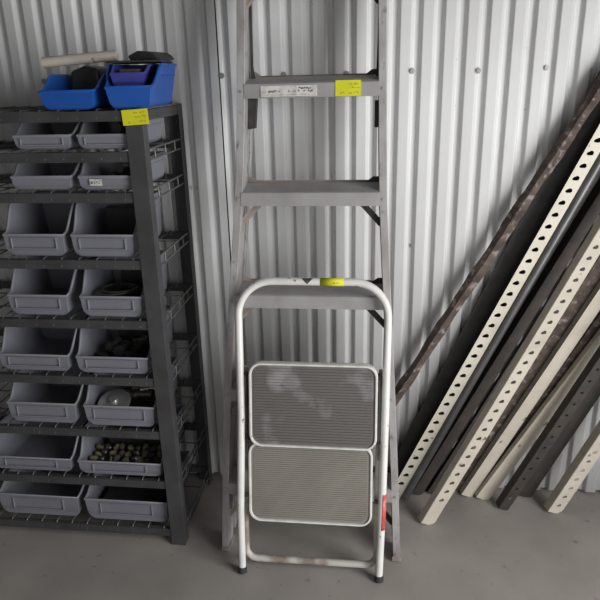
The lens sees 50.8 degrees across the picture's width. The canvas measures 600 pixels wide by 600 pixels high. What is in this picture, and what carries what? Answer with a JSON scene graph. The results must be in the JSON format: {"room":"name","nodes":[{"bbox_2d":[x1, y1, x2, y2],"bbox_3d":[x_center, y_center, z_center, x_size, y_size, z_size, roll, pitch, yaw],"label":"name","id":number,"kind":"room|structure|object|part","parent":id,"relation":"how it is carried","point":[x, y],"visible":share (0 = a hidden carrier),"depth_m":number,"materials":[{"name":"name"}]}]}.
{"room":"warehouse","nodes":[
{"label":"warehouse","id":0,"kind":"room"},
{"bbox_2d":[0,0,599,491],"bbox_3d":[-0.220,-0.631,1.926,4.100,2.738,0.022,1,20,7],"label":"wall","id":1,"kind":"structure","parent":0,"point":[480,92],"depth_m":1.94,"materials":[{"name":"metal"}]},
{"bbox_2d":[214,0,599,490],"bbox_3d":[-0.216,-0.639,1.964,4.100,2.750,0.034,1,20,7],"label":"wall frame","id":2,"kind":"object","parent":1,"relation":"attached to","point":[214,0],"visible":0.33,"depth_m":2.00,"materials":[{"name":"grey metal"}]},
{"bbox_2d":[0,468,599,599],"bbox_3d":[-0.616,1.975,-1.137,4.300,0.100,7.650,1,20,7],"label":"floor","id":3,"kind":"structure","parent":0,"point":[475,549],"depth_m":1.99,"materials":[{"name":"concrete"}]},
{"bbox_2d":[0,103,211,544],"bbox_3d":[-0.793,0.089,2.036,0.899,1.356,0.359,1,20,7],"label":"storage rack","id":4,"kind":"object","parent":3,"relation":"on","point":[135,121],"visible":0.73,"depth_m":1.88,"materials":[{"name":"grey metal"}]},
{"bbox_2d":[0,412,87,470],"bbox_3d":[-0.848,0.452,2.132,0.291,0.124,0.257,1,20,7],"label":"storage bin","id":5,"kind":"object","parent":4,"relation":"on","point":[17,451],"visible":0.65,"depth_m":2.12,"materials":[{"name":"grey plastic"}]},
{"bbox_2d":[0,303,88,370],"bbox_3d":[-0.785,0.113,2.001,0.240,0.134,0.252,1,20,7],"label":"storage bin","id":6,"kind":"object","parent":4,"relation":"on","point":[23,348],"visible":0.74,"depth_m":1.99,"materials":[{"name":"grey plastic"}]},
{"bbox_2d":[0,462,92,515],"bbox_3d":[-0.849,0.624,2.201,0.291,0.114,0.257,1,20,7],"label":"storage bin","id":7,"kind":"object","parent":4,"relation":"on","point":[15,496],"visible":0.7,"depth_m":2.11,"materials":[{"name":"grey plastic"}]},
{"bbox_2d":[12,122,81,149],"bbox_3d":[-0.670,-0.468,1.764,0.176,0.074,0.222,1,20,7],"label":"storage bin","id":8,"kind":"object","parent":4,"relation":"on","point":[55,135],"visible":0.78,"depth_m":1.68,"materials":[{"name":"grey plastic"}]},
{"bbox_2d":[2,190,97,255],"bbox_3d":[-0.731,-0.231,1.870,0.198,0.146,0.247,1,20,7],"label":"storage bin","id":9,"kind":"object","parent":4,"relation":"on","point":[32,229],"visible":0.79,"depth_m":1.82,"materials":[{"name":"grey plastic"}]},
{"bbox_2d":[6,362,93,422],"bbox_3d":[-0.784,0.283,2.061,0.238,0.130,0.252,1,20,7],"label":"storage bin","id":10,"kind":"object","parent":4,"relation":"on","point":[37,402],"visible":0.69,"depth_m":1.99,"materials":[{"name":"grey plastic"}]},
{"bbox_2d":[6,251,95,314],"bbox_3d":[-0.746,-0.058,1.933,0.200,0.136,0.247,1,20,7],"label":"storage bin","id":11,"kind":"object","parent":4,"relation":"on","point":[32,291],"visible":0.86,"depth_m":1.89,"materials":[{"name":"grey plastic"}]},
{"bbox_2d":[10,151,103,189],"bbox_3d":[-0.687,-0.370,1.801,0.189,0.080,0.222,1,20,7],"label":"storage bin","id":12,"kind":"object","parent":4,"relation":"on","point":[26,176],"visible":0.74,"depth_m":1.73,"materials":[{"name":"grey plastic"}]},
{"bbox_2d":[38,73,112,109],"bbox_3d":[-0.581,-0.570,1.722,0.160,0.089,0.257,1,20,7],"label":"storage bin","id":13,"kind":"object","parent":4,"relation":"on","point":[57,93],"visible":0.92,"depth_m":1.62,"materials":[{"name":"blue plastic"}]},
{"bbox_2d":[41,50,118,67],"bbox_3d":[-0.586,-0.641,1.682,0.202,0.041,0.027,-1,19,0],"label":"paper roll","id":14,"kind":"object","parent":13,"relation":"on","point":[111,55],"visible":1,"depth_m":1.67,"materials":[{"name":"beige paper"}]},
{"bbox_2d":[71,66,105,89],"bbox_3d":[-0.580,-0.602,1.772,0.089,0.104,0.090,1,20,7],"label":"bag","id":15,"kind":"object","parent":13,"relation":"in","point":[84,77],"visible":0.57,"depth_m":1.73,"materials":[{"name":"plastic"}]},
{"bbox_2d":[0,104,177,122],"bbox_3d":[-0.819,-0.533,1.819,0.875,0.026,0.351,1,20,7],"label":"shelf","id":16,"kind":"object","parent":4,"relation":"attached to","point":[25,114],"depth_m":1.64,"materials":[{"name":"grey metal"}]},
{"bbox_3d":[-0.817,-0.532,1.819,0.874,0.024,0.345,1,20,7],"label":"panel","id":17,"kind":"part","parent":4,"relation":"part of","materials":[{"name":"grey paint"}]},
{"bbox_2d":[0,139,180,162],"bbox_3d":[-0.816,-0.436,1.853,0.875,0.026,0.351,1,20,7],"label":"shelf","id":18,"kind":"object","parent":4,"relation":"attached to","point":[135,154],"depth_m":1.67,"materials":[{"name":"grey metal"}]},
{"bbox_2d":[0,174,183,202],"bbox_3d":[-0.814,-0.335,1.888,0.875,0.026,0.351,1,20,7],"label":"shelf","id":19,"kind":"object","parent":4,"relation":"attached to","point":[139,194],"depth_m":1.70,"materials":[{"name":"grey metal"}]},
{"bbox_2d":[0,231,188,269],"bbox_3d":[-0.809,-0.160,1.950,0.875,0.026,0.351,1,20,7],"label":"shelf","id":20,"kind":"object","parent":4,"relation":"attached to","point":[145,262],"depth_m":1.77,"materials":[{"name":"grey metal"}]},
{"bbox_2d":[0,281,192,329],"bbox_3d":[-0.805,0.009,2.010,0.875,0.026,0.351,1,20,7],"label":"shelf","id":21,"kind":"object","parent":4,"relation":"attached to","point":[152,323],"depth_m":1.83,"materials":[{"name":"grey metal"}]},
{"bbox_2d":[0,329,196,386],"bbox_3d":[-0.801,0.180,2.070,0.875,0.026,0.351,1,20,7],"label":"shelf","id":22,"kind":"object","parent":4,"relation":"attached to","point":[157,380],"depth_m":1.89,"materials":[{"name":"grey metal"}]},
{"bbox_2d":[0,380,200,439],"bbox_3d":[-0.796,0.348,2.129,0.875,0.026,0.351,1,20,7],"label":"shelf","id":23,"kind":"object","parent":4,"relation":"attached to","point":[163,433],"depth_m":1.95,"materials":[{"name":"grey paint"}]},
{"bbox_2d":[0,416,204,488],"bbox_3d":[-0.792,0.516,2.188,0.875,0.026,0.351,1,20,7],"label":"shelf","id":24,"kind":"object","parent":4,"relation":"attached to","point":[167,483],"depth_m":2.02,"materials":[{"name":"grey metal"}]},
{"bbox_2d":[0,466,208,535],"bbox_3d":[-0.788,0.686,2.248,0.875,0.026,0.351,1,20,7],"label":"shelf","id":25,"kind":"object","parent":4,"relation":"attached to","point":[103,526],"depth_m":2.08,"materials":[{"name":"grey metal"}]},
{"bbox_2d":[70,190,160,256],"bbox_3d":[-0.531,-0.226,1.843,0.198,0.146,0.247,1,20,7],"label":"storage bin","id":26,"kind":"object","parent":4,"relation":"on","point":[89,238],"visible":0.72,"depth_m":1.76,"materials":[{"name":"grey plastic"}]},
{"bbox_2d":[105,232,131,234],"bbox_3d":[-0.532,-0.177,1.839,0.116,0.035,0.106,-5,20,-10],"label":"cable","id":27,"kind":"object","parent":26,"relation":"in","point":[122,233],"visible":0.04,"depth_m":1.87,"materials":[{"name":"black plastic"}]},
{"bbox_2d":[76,118,161,148],"bbox_3d":[-0.492,-0.464,1.740,0.176,0.074,0.222,1,20,7],"label":"storage bin","id":28,"kind":"object","parent":4,"relation":"on","point":[91,135],"visible":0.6,"depth_m":1.66,"materials":[{"name":"grey plastic"}]},
{"bbox_2d":[111,121,125,133],"bbox_3d":[-0.497,-0.478,1.746,0.046,0.034,0.044,9,22,26],"label":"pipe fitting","id":29,"kind":"object","parent":28,"relation":"in","point":[117,127],"visible":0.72,"depth_m":1.73,"materials":[{"name":"metal"}]},
{"bbox_2d":[77,151,166,189],"bbox_3d":[-0.496,-0.365,1.775,0.189,0.080,0.224,1,20,7],"label":"storage bin","id":30,"kind":"object","parent":4,"relation":"on","point":[93,176],"visible":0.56,"depth_m":1.71,"materials":[{"name":"grey plastic"}]},
{"bbox_2d":[107,171,121,174],"bbox_3d":[-0.521,-0.341,1.762,0.044,0.032,0.071,-4,20,-7],"label":"pipe fitting","id":31,"kind":"object","parent":30,"relation":"in","point":[113,172],"visible":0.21,"depth_m":1.77,"materials":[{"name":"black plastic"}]},
{"bbox_2d":[114,162,129,173],"bbox_3d":[-0.500,-0.376,1.783,0.044,0.032,0.045,8,21,25],"label":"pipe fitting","id":32,"kind":"object","parent":30,"relation":"in","point":[120,167],"visible":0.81,"depth_m":1.76,"materials":[{"name":"metal"}]},
{"bbox_2d":[79,251,167,316],"bbox_3d":[-0.526,-0.053,1.904,0.200,0.136,0.247,1,20,7],"label":"storage bin","id":33,"kind":"object","parent":4,"relation":"on","point":[93,304],"visible":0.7,"depth_m":1.82,"materials":[{"name":"grey plastic"}]},
{"bbox_2d":[95,283,139,295],"bbox_3d":[-0.541,-0.033,1.875,0.129,0.015,0.110,-7,20,-15],"label":"cable","id":34,"kind":"object","parent":33,"relation":"in","point":[133,289],"visible":1,"depth_m":1.85,"materials":[{"name":"rubber"}]},
{"bbox_2d":[115,286,142,296],"bbox_3d":[-0.513,-0.017,1.910,0.095,0.043,0.085,-7,20,-15],"label":"cable","id":35,"kind":"object","parent":33,"relation":"in","point":[138,292],"visible":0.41,"depth_m":1.89,"materials":[{"name":"black plastic"}]},
{"bbox_2d":[120,270,142,286],"bbox_3d":[-0.504,-0.065,1.988,0.110,0.090,0.030,1,20,7],"label":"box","id":36,"kind":"object","parent":33,"relation":"in","point":[127,276],"visible":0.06,"depth_m":1.97,"materials":[{"name":"plastic"}]},
{"bbox_2d":[75,305,172,373],"bbox_3d":[-0.541,0.118,1.969,0.240,0.134,0.252,1,20,7],"label":"storage bin","id":37,"kind":"object","parent":4,"relation":"on","point":[92,342],"visible":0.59,"depth_m":1.89,"materials":[{"name":"grey plastic"}]},
{"bbox_2d":[98,350,114,356],"bbox_3d":[-0.605,0.173,1.958,0.041,0.030,0.048,6,21,20],"label":"pipe fitting","id":38,"kind":"object","parent":37,"relation":"in","point":[107,354],"visible":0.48,"depth_m":1.95,"materials":[{"name":"black plastic"}]},
{"bbox_2d":[106,337,122,352],"bbox_3d":[-0.583,0.139,1.974,0.039,0.029,0.057,2,20,10],"label":"pipe fitting","id":39,"kind":"object","parent":37,"relation":"in","point":[117,340],"visible":0.67,"depth_m":1.97,"materials":[{"name":"metal"}]},
{"bbox_2d":[112,339,131,356],"bbox_3d":[-0.551,0.147,1.941,0.046,0.034,0.056,2,20,11],"label":"pipe fitting","id":40,"kind":"object","parent":37,"relation":"in","point":[119,350],"visible":0.99,"depth_m":1.92,"materials":[{"name":"black plastic"}]},
{"bbox_2d":[123,344,140,356],"bbox_3d":[-0.529,0.162,1.975,0.048,0.035,0.065,-1,19,0],"label":"pipe fitting","id":41,"kind":"object","parent":37,"relation":"in","point":[133,351],"visible":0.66,"depth_m":1.95,"materials":[{"name":"metal"}]},
{"bbox_2d":[118,319,149,347],"bbox_3d":[-0.517,0.108,2.049,0.130,0.085,0.045,1,20,7],"label":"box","id":42,"kind":"object","parent":37,"relation":"in","point":[129,335],"visible":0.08,"depth_m":2.03,"materials":[{"name":"plastic"}]},
{"bbox_2d":[134,350,146,357],"bbox_3d":[-0.493,0.178,1.944,0.032,0.024,0.067,-2,19,-2],"label":"pipe fitting","id":43,"kind":"object","parent":37,"relation":"in","point":[142,353],"visible":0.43,"depth_m":1.96,"materials":[{"name":"black plastic"}]},
{"bbox_2d":[132,334,148,347],"bbox_3d":[-0.506,0.129,1.995,0.042,0.031,0.046,7,21,23],"label":"pipe fitting","id":44,"kind":"object","parent":37,"relation":"in","point":[137,342],"visible":0.98,"depth_m":1.98,"materials":[{"name":"metal"}]},
{"bbox_2d":[83,356,177,426],"bbox_3d":[-0.536,0.288,2.029,0.238,0.130,0.252,1,20,7],"label":"storage bin","id":45,"kind":"object","parent":4,"relation":"on","point":[96,414],"visible":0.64,"depth_m":1.93,"materials":[{"name":"grey plastic"}]},
{"bbox_2d":[98,389,130,405],"bbox_3d":[-0.581,0.320,1.977,0.103,0.045,0.096,-1,19,1],"label":"disc","id":46,"kind":"object","parent":45,"relation":"in","point":[116,397],"visible":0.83,"depth_m":1.98,"materials":[{"name":"silver metal"}]},
{"bbox_2d":[129,395,155,406],"bbox_3d":[-0.539,0.339,2.012,0.160,0.034,0.110,1,20,7],"label":"box","id":47,"kind":"object","parent":45,"relation":"in","point":[142,402],"visible":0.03,"depth_m":2.00,"materials":[{"name":"plastic"}]},
{"bbox_2d":[125,390,136,399],"bbox_3d":[-0.532,0.299,2.007,0.046,0.025,0.033,7,21,23],"label":"pipe fitting","id":48,"kind":"object","parent":47,"relation":"on","point":[131,393],"visible":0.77,"depth_m":1.99,"materials":[{"name":"metal"}]},
{"bbox_2d":[132,386,139,390],"bbox_3d":[-0.511,0.280,2.022,0.042,0.026,0.035,3,20,12],"label":"pipe fitting","id":49,"kind":"object","parent":47,"relation":"on","point":[133,387],"visible":0.33,"depth_m":2.01,"materials":[{"name":"metal"}]},
{"bbox_2d":[134,389,152,398],"bbox_3d":[-0.494,0.296,2.003,0.054,0.031,0.041,-1,19,1],"label":"pipe fitting","id":50,"kind":"object","parent":47,"relation":"on","point":[138,394],"visible":0.98,"depth_m":1.99,"materials":[{"name":"metal"}]},
{"bbox_2d":[140,386,154,390],"bbox_3d":[-0.473,0.278,2.017,0.071,0.030,0.040,-5,20,-10],"label":"pipe fitting","id":51,"kind":"object","parent":47,"relation":"on","point":[141,388],"visible":0.33,"depth_m":2.00,"materials":[{"name":"metal"}]},
{"bbox_2d":[77,404,184,475],"bbox_3d":[-0.554,0.458,2.094,0.291,0.124,0.257,1,20,7],"label":"storage bin","id":52,"kind":"object","parent":4,"relation":"on","point":[88,444],"visible":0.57,"depth_m":2.00,"materials":[{"name":"grey plastic"}]},
{"bbox_2d":[89,455,97,459],"bbox_3d":[-0.671,0.513,2.053,0.029,0.020,0.027,9,22,26],"label":"stone","id":53,"kind":"object","parent":52,"relation":"in","point":[92,457],"visible":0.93,"depth_m":2.05,"materials":[{"name":"beige stone"}]},
{"bbox_2d":[95,451,102,456],"bbox_3d":[-0.661,0.506,2.077,0.029,0.026,0.023,7,21,22],"label":"stone","id":54,"kind":"object","parent":52,"relation":"in","point":[98,453],"visible":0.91,"depth_m":2.07,"materials":[{"name":"beige stone"}]},
{"bbox_2d":[96,444,104,450],"bbox_3d":[-0.664,0.490,2.101,0.029,0.028,0.018,1,20,8],"label":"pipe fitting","id":55,"kind":"object","parent":52,"relation":"in","point":[99,447],"visible":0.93,"depth_m":2.09,"materials":[{"name":"gold metal"}]},
{"bbox_2d":[101,448,106,454],"bbox_3d":[-0.642,0.499,2.073,0.018,0.021,0.026,-12,22,-28],"label":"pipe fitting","id":56,"kind":"object","parent":52,"relation":"in","point":[104,451],"visible":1,"depth_m":2.07,"materials":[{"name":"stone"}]},
{"bbox_2d":[105,443,111,450],"bbox_3d":[-0.634,0.488,2.098,0.024,0.021,0.021,0,19,5],"label":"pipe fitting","id":57,"kind":"object","parent":52,"relation":"in","point":[108,446],"visible":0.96,"depth_m":2.09,"materials":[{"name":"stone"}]},
{"bbox_2d":[109,449,116,457],"bbox_3d":[-0.613,0.505,2.071,0.014,0.032,0.032,13,24,35],"label":"stone","id":58,"kind":"object","parent":52,"relation":"in","point":[112,452],"visible":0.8,"depth_m":2.06,"materials":[{"name":"beige stone"}]},
{"bbox_2d":[112,454,119,460],"bbox_3d":[-0.595,0.510,2.044,0.025,0.023,0.020,-18,25,-39],"label":"stone","id":59,"kind":"object","parent":52,"relation":"in","point":[116,457],"visible":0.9,"depth_m":2.04,"materials":[{"name":"brown stone"}]},
{"bbox_2d":[113,443,119,450],"bbox_3d":[-0.603,0.487,2.093,0.032,0.032,0.016,-8,20,-18],"label":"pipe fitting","id":60,"kind":"object","parent":52,"relation":"in","point":[116,447],"visible":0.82,"depth_m":2.08,"materials":[{"name":"metal"}]},
{"bbox_2d":[118,449,124,457],"bbox_3d":[-0.585,0.503,2.067,0.023,0.026,0.020,-18,25,-39],"label":"stone","id":61,"kind":"object","parent":52,"relation":"in","point":[121,453],"visible":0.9,"depth_m":2.06,"materials":[{"name":"stone"}]},
{"bbox_2d":[119,443,125,449],"bbox_3d":[-0.588,0.486,2.090,0.023,0.029,0.020,-18,25,-39],"label":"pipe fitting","id":62,"kind":"object","parent":52,"relation":"in","point":[122,446],"visible":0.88,"depth_m":2.08,"materials":[{"name":"brown metal"}]},
{"bbox_2d":[121,456,129,461],"bbox_3d":[-0.562,0.522,2.043,0.029,0.028,0.022,-19,26,-40],"label":"stone","id":63,"kind":"object","parent":52,"relation":"in","point":[126,458],"visible":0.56,"depth_m":2.04,"materials":[{"name":"beige stone"}]},
{"bbox_2d":[124,451,131,458],"bbox_3d":[-0.563,0.509,2.068,0.026,0.026,0.025,-9,21,-22],"label":"stone","id":64,"kind":"object","parent":52,"relation":"in","point":[128,453],"visible":0.89,"depth_m":2.06,"materials":[{"name":"beige stone"}]},
{"bbox_2d":[127,444,134,451],"bbox_3d":[-0.559,0.489,2.090,0.024,0.027,0.028,-11,22,-25],"label":"stone","id":65,"kind":"object","parent":52,"relation":"in","point":[130,447],"visible":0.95,"depth_m":2.08,"materials":[{"name":"beige stone"}]},
{"bbox_2d":[109,424,160,451],"bbox_3d":[-0.546,0.468,2.157,0.180,0.050,0.095,1,20,7],"label":"box","id":66,"kind":"object","parent":52,"relation":"in","point":[113,441],"visible":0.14,"depth_m":2.11,"materials":[{"name":"plastic"}]},
{"bbox_2d":[133,450,140,455],"bbox_3d":[-0.532,0.498,2.060,0.026,0.022,0.017,6,21,20],"label":"stone","id":67,"kind":"object","parent":52,"relation":"in","point":[136,452],"visible":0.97,"depth_m":2.05,"materials":[{"name":"stone"}]},
{"bbox_2d":[135,456,143,462],"bbox_3d":[-0.517,0.518,2.037,0.031,0.024,0.026,-9,21,-20],"label":"stone","id":68,"kind":"object","parent":52,"relation":"in","point":[140,459],"visible":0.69,"depth_m":2.03,"materials":[{"name":"beige stone"}]},
{"bbox_2d":[142,449,149,458],"bbox_3d":[-0.503,0.503,2.059,0.019,0.030,0.034,13,24,36],"label":"stone","id":69,"kind":"object","parent":52,"relation":"in","point":[145,452],"visible":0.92,"depth_m":2.05,"materials":[{"name":"brown stone"}]},
{"bbox_2d":[142,443,149,450],"bbox_3d":[-0.507,0.486,2.079,0.014,0.032,0.034,11,23,32],"label":"stone","id":70,"kind":"object","parent":52,"relation":"in","point":[146,446],"visible":0.78,"depth_m":2.07,"materials":[{"name":"brown stone"}]},
{"bbox_2d":[143,458,151,462],"bbox_3d":[-0.490,0.519,2.034,0.027,0.022,0.021,-5,20,-9],"label":"stone","id":71,"kind":"object","parent":52,"relation":"in","point":[148,460],"visible":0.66,"depth_m":2.03,"materials":[{"name":"brown stone"}]},
{"bbox_2d":[147,452,155,458],"bbox_3d":[-0.483,0.505,2.057,0.028,0.021,0.020,-1,19,0],"label":"stone","id":72,"kind":"object","parent":52,"relation":"in","point":[150,455],"visible":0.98,"depth_m":2.05,"materials":[{"name":"brown stone"}]},
{"bbox_2d":[149,445,156,451],"bbox_3d":[-0.485,0.491,2.079,0.027,0.021,0.021,-13,23,-30],"label":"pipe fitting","id":73,"kind":"object","parent":52,"relation":"in","point":[153,448],"visible":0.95,"depth_m":2.07,"materials":[{"name":"brown metal"}]},
{"bbox_2d":[157,450,161,458],"bbox_3d":[-0.453,0.503,2.051,0.020,0.029,0.028,-12,22,-27],"label":"stone","id":74,"kind":"object","parent":52,"relation":"in","point":[159,453],"visible":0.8,"depth_m":2.04,"materials":[{"name":"brown stone"}]},
{"bbox_2d":[84,451,189,521],"bbox_3d":[-0.548,0.630,2.163,0.291,0.114,0.257,1,20,7],"label":"storage bin","id":75,"kind":"object","parent":4,"relation":"on","point":[98,507],"visible":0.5,"depth_m":2.06,"materials":[{"name":"grey plastic"}]},
{"bbox_2d":[103,471,166,501],"bbox_3d":[-0.547,0.656,2.174,0.200,0.045,0.180,1,20,7],"label":"box","id":76,"kind":"object","parent":75,"relation":"in","point":[117,493],"visible":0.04,"depth_m":2.12,"materials":[{"name":"plastic"}]},
{"bbox_2d":[103,63,176,108],"bbox_3d":[-0.427,-0.577,1.698,0.147,0.110,0.252,0,19,3],"label":"storage bin","id":77,"kind":"object","parent":4,"relation":"on","point":[160,92],"visible":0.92,"depth_m":1.61,"materials":[{"name":"blue plastic"}]},
{"bbox_2d":[109,63,158,85],"bbox_3d":[-0.434,-0.593,1.671,0.102,0.059,0.167,0,19,3],"label":"storage bin","id":78,"kind":"object","parent":77,"relation":"in","point":[118,78],"visible":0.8,"depth_m":1.61,"materials":[{"name":"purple plastic"}]},
{"bbox_2d":[119,69,144,71],"bbox_3d":[-0.435,-0.589,1.670,0.052,0.040,0.110,0,19,3],"label":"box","id":79,"kind":"object","parent":78,"relation":"in","point":[120,70],"visible":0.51,"depth_m":1.61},
{"bbox_2d":[106,60,172,63],"bbox_3d":[-0.434,-0.648,1.722,0.148,0.006,0.160,-2,19,-1],"label":"folder","id":80,"kind":"object","parent":77,"relation":"on","point":[121,61],"visible":0.96,"depth_m":1.65,"materials":[{"name":"black plastic"}]},
{"bbox_2d":[128,51,173,59],"bbox_3d":[-0.403,-0.664,1.718,0.087,0.024,0.100,4,20,16],"label":"pouch","id":81,"kind":"object","parent":80,"relation":"on","point":[138,55],"visible":0.87,"depth_m":1.68,"materials":[{"name":"plastic"}]},
{"bbox_3d":[-0.407,0.150,1.840,0.046,1.354,0.036,1,20,7],"label":"post","id":82,"kind":"part","parent":4,"relation":"part of","materials":[{"name":"grey metal"}]},
{"bbox_3d":[-0.370,0.043,2.140,0.046,1.354,0.036,1,20,7],"label":"post","id":83,"kind":"part","parent":4,"relation":"part of","materials":[{"name":"grey metal"}]},
{"bbox_2d":[221,0,400,561],"bbox_3d":[0.028,-0.167,1.825,0.565,1.951,0.355,1,20,7],"label":"step ladder","id":84,"kind":"object","parent":3,"relation":"on","point":[249,191],"visible":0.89,"depth_m":1.77,"materials":[{"name":"metal"}]},
{"bbox_3d":[-0.191,-0.152,1.834,0.125,1.918,0.068,1,12,7],"label":"rail","id":85,"kind":"part","parent":84,"relation":"part of","materials":[{"name":"metal"}]},
{"bbox_3d":[-0.181,-0.162,1.893,0.124,1.865,0.026,1,12,7],"label":"rail","id":86,"kind":"part","parent":84,"relation":"part of","materials":[{"name":"metal"}]},
{"bbox_3d":[-0.131,-0.786,1.713,0.015,0.370,0.007,1,12,7],"label":"spreader arm","id":87,"kind":"part","parent":84,"relation":"part of","materials":[{"name":"metal"}]},
{"bbox_3d":[0.207,-0.779,1.670,0.008,0.369,0.010,1,12,7],"label":"spreader arm","id":88,"kind":"part","parent":84,"relation":"part of","materials":[{"name":"metal"}]},
{"bbox_3d":[0.261,-0.155,1.842,0.097,1.865,0.026,1,12,7],"label":"rail","id":89,"kind":"part","parent":84,"relation":"part of","materials":[{"name":"metal"}]},
{"bbox_3d":[0.255,-0.145,1.782,0.098,1.918,0.068,1,12,7],"label":"rail","id":90,"kind":"part","parent":84,"relation":"part of","materials":[{"name":"metal"}]},
{"bbox_2d":[235,277,391,582],"bbox_3d":[0.034,0.386,1.835,0.450,0.890,0.198,1,20,7],"label":"step stool","id":91,"kind":"object","parent":3,"relation":"on","point":[313,428],"visible":1,"depth_m":1.83,"materials":[{"name":"white metal"}]},
{"bbox_3d":[-0.155,0.337,1.856,0.004,0.240,0.016,1,8,7],"label":"link arm","id":92,"kind":"part","parent":91,"relation":"part of","materials":[{"name":"metal"}]},
{"bbox_3d":[0.036,0.501,1.880,0.427,0.614,0.020,1,8,7],"label":"frame","id":93,"kind":"part","parent":91,"relation":"part of","materials":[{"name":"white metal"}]},
{"bbox_3d":[0.226,0.343,1.812,0.004,0.240,0.016,1,8,7],"label":"link arm","id":94,"kind":"part","parent":91,"relation":"part of","materials":[{"name":"metal"}]},
{"bbox_2d":[395,74,599,405],"bbox_3d":[0.496,0.015,2.012,0.794,1.425,0.043,1,20,7],"label":"rod","id":95,"kind":"object","parent":3,"relation":"on","point":[568,135],"visible":0.74,"depth_m":1.91,"materials":[{"name":"metal"}]},
{"bbox_2d":[397,71,599,490],"bbox_3d":[0.707,-0.115,1.972,0.879,1.815,0.004,1,20,6],"label":"sheet","id":96,"kind":"object","parent":3,"relation":"on","point":[531,222],"visible":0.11,"depth_m":1.99,"materials":[{"name":"black metal"}]},
{"bbox_2d":[398,124,599,498],"bbox_3d":[0.719,-0.179,1.898,0.863,1.893,0.030,1,20,6],"label":"slotted angle","id":97,"kind":"object","parent":3,"relation":"on","point":[593,146],"visible":0.98,"depth_m":1.96,"materials":[{"name":"beige paint"}]},
{"bbox_2d":[398,153,599,492],"bbox_3d":[0.766,-0.184,1.921,0.884,1.886,0.021,1,20,7],"label":"perforated metal post","id":98,"kind":"object","parent":3,"relation":"on","point":[598,174],"visible":0.07,"depth_m":1.98,"materials":[{"name":"metal"}]},
{"bbox_2d":[402,153,599,499],"bbox_3d":[0.761,-0.185,1.881,0.851,1.884,0.024,0,19,5],"label":"tube","id":99,"kind":"object","parent":3,"relation":"on","point":[594,170],"visible":1,"depth_m":1.97,"materials":[{"name":"grey metal"}]},
{"bbox_2d":[412,179,599,494],"bbox_3d":[0.796,-0.116,1.941,0.856,1.739,0.030,0,19,5],"label":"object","id":100,"kind":"object","parent":3,"relation":"on","point":[590,210],"visible":0.79,"depth_m":2.01,"materials":[{"name":"metal"}]},
{"bbox_2d":[418,216,599,524],"bbox_3d":[0.780,-0.013,1.871,0.804,1.601,0.027,-2,19,-2],"label":"slotted angle","id":101,"kind":"object","parent":3,"relation":"on","point":[431,511],"visible":1,"depth_m":1.94,"materials":[{"name":"beige paint"}]},
{"bbox_2d":[427,245,597,493],"bbox_3d":[0.844,-0.070,1.960,0.816,1.649,0.022,1,20,6],"label":"perforated metal post","id":102,"kind":"object","parent":3,"relation":"on","point":[445,465],"visible":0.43,"depth_m":2.13,"materials":[{"name":"metal"}]},
{"bbox_2d":[447,255,599,492],"bbox_3d":[0.894,-0.026,1.986,0.796,1.550,0.021,1,20,7],"label":"plate","id":103,"kind":"object","parent":3,"relation":"on","point":[592,278],"visible":0.36,"depth_m":2.05,"materials":[{"name":"metal"}]},
{"bbox_2d":[460,281,599,496],"bbox_3d":[0.915,0.018,1.972,0.732,1.464,0.023,1,20,7],"label":"rail","id":104,"kind":"object","parent":3,"relation":"on","point":[589,310],"visible":1,"depth_m":2.08,"materials":[{"name":"metal"}]},
{"bbox_2d":[475,328,599,499],"bbox_3d":[0.977,0.082,1.976,0.752,1.346,0.021,1,20,7],"label":"rail","id":105,"kind":"object","parent":3,"relation":"on","point":[540,419],"visible":1,"depth_m":2.11,"materials":[{"name":"metal"}]},
{"bbox_2d":[479,311,599,486],"bbox_3d":[0.952,0.062,2.005,0.710,1.350,0.021,1,20,7],"label":"plate","id":106,"kind":"object","parent":3,"relation":"on","point":[594,326],"visible":0.55,"depth_m":2.06,"materials":[{"name":"metal"}]},
{"bbox_2d":[496,345,599,509],"bbox_3d":[0.966,0.117,1.935,0.612,1.294,0.031,1,20,7],"label":"slotted angle","id":107,"kind":"object","parent":3,"relation":"on","point":[589,372],"visible":1,"depth_m":2.06,"materials":[{"name":"metal"}]},
{"bbox_2d":[516,368,599,496],"bbox_3d":[1.037,0.136,2.019,0.573,1.210,0.021,1,20,7],"label":"perforated metal post","id":108,"kind":"object","parent":3,"relation":"on","point":[593,394],"visible":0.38,"depth_m":2.15,"materials":[{"name":"metal"}]},
{"bbox_2d":[544,421,599,512],"bbox_3d":[1.078,0.202,1.946,0.516,1.129,0.030,1,20,7],"label":"slotted angle","id":109,"kind":"object","parent":3,"relation":"on","point":[592,444],"visible":1,"depth_m":2.09,"materials":[{"name":"beige paint"}]}
]}

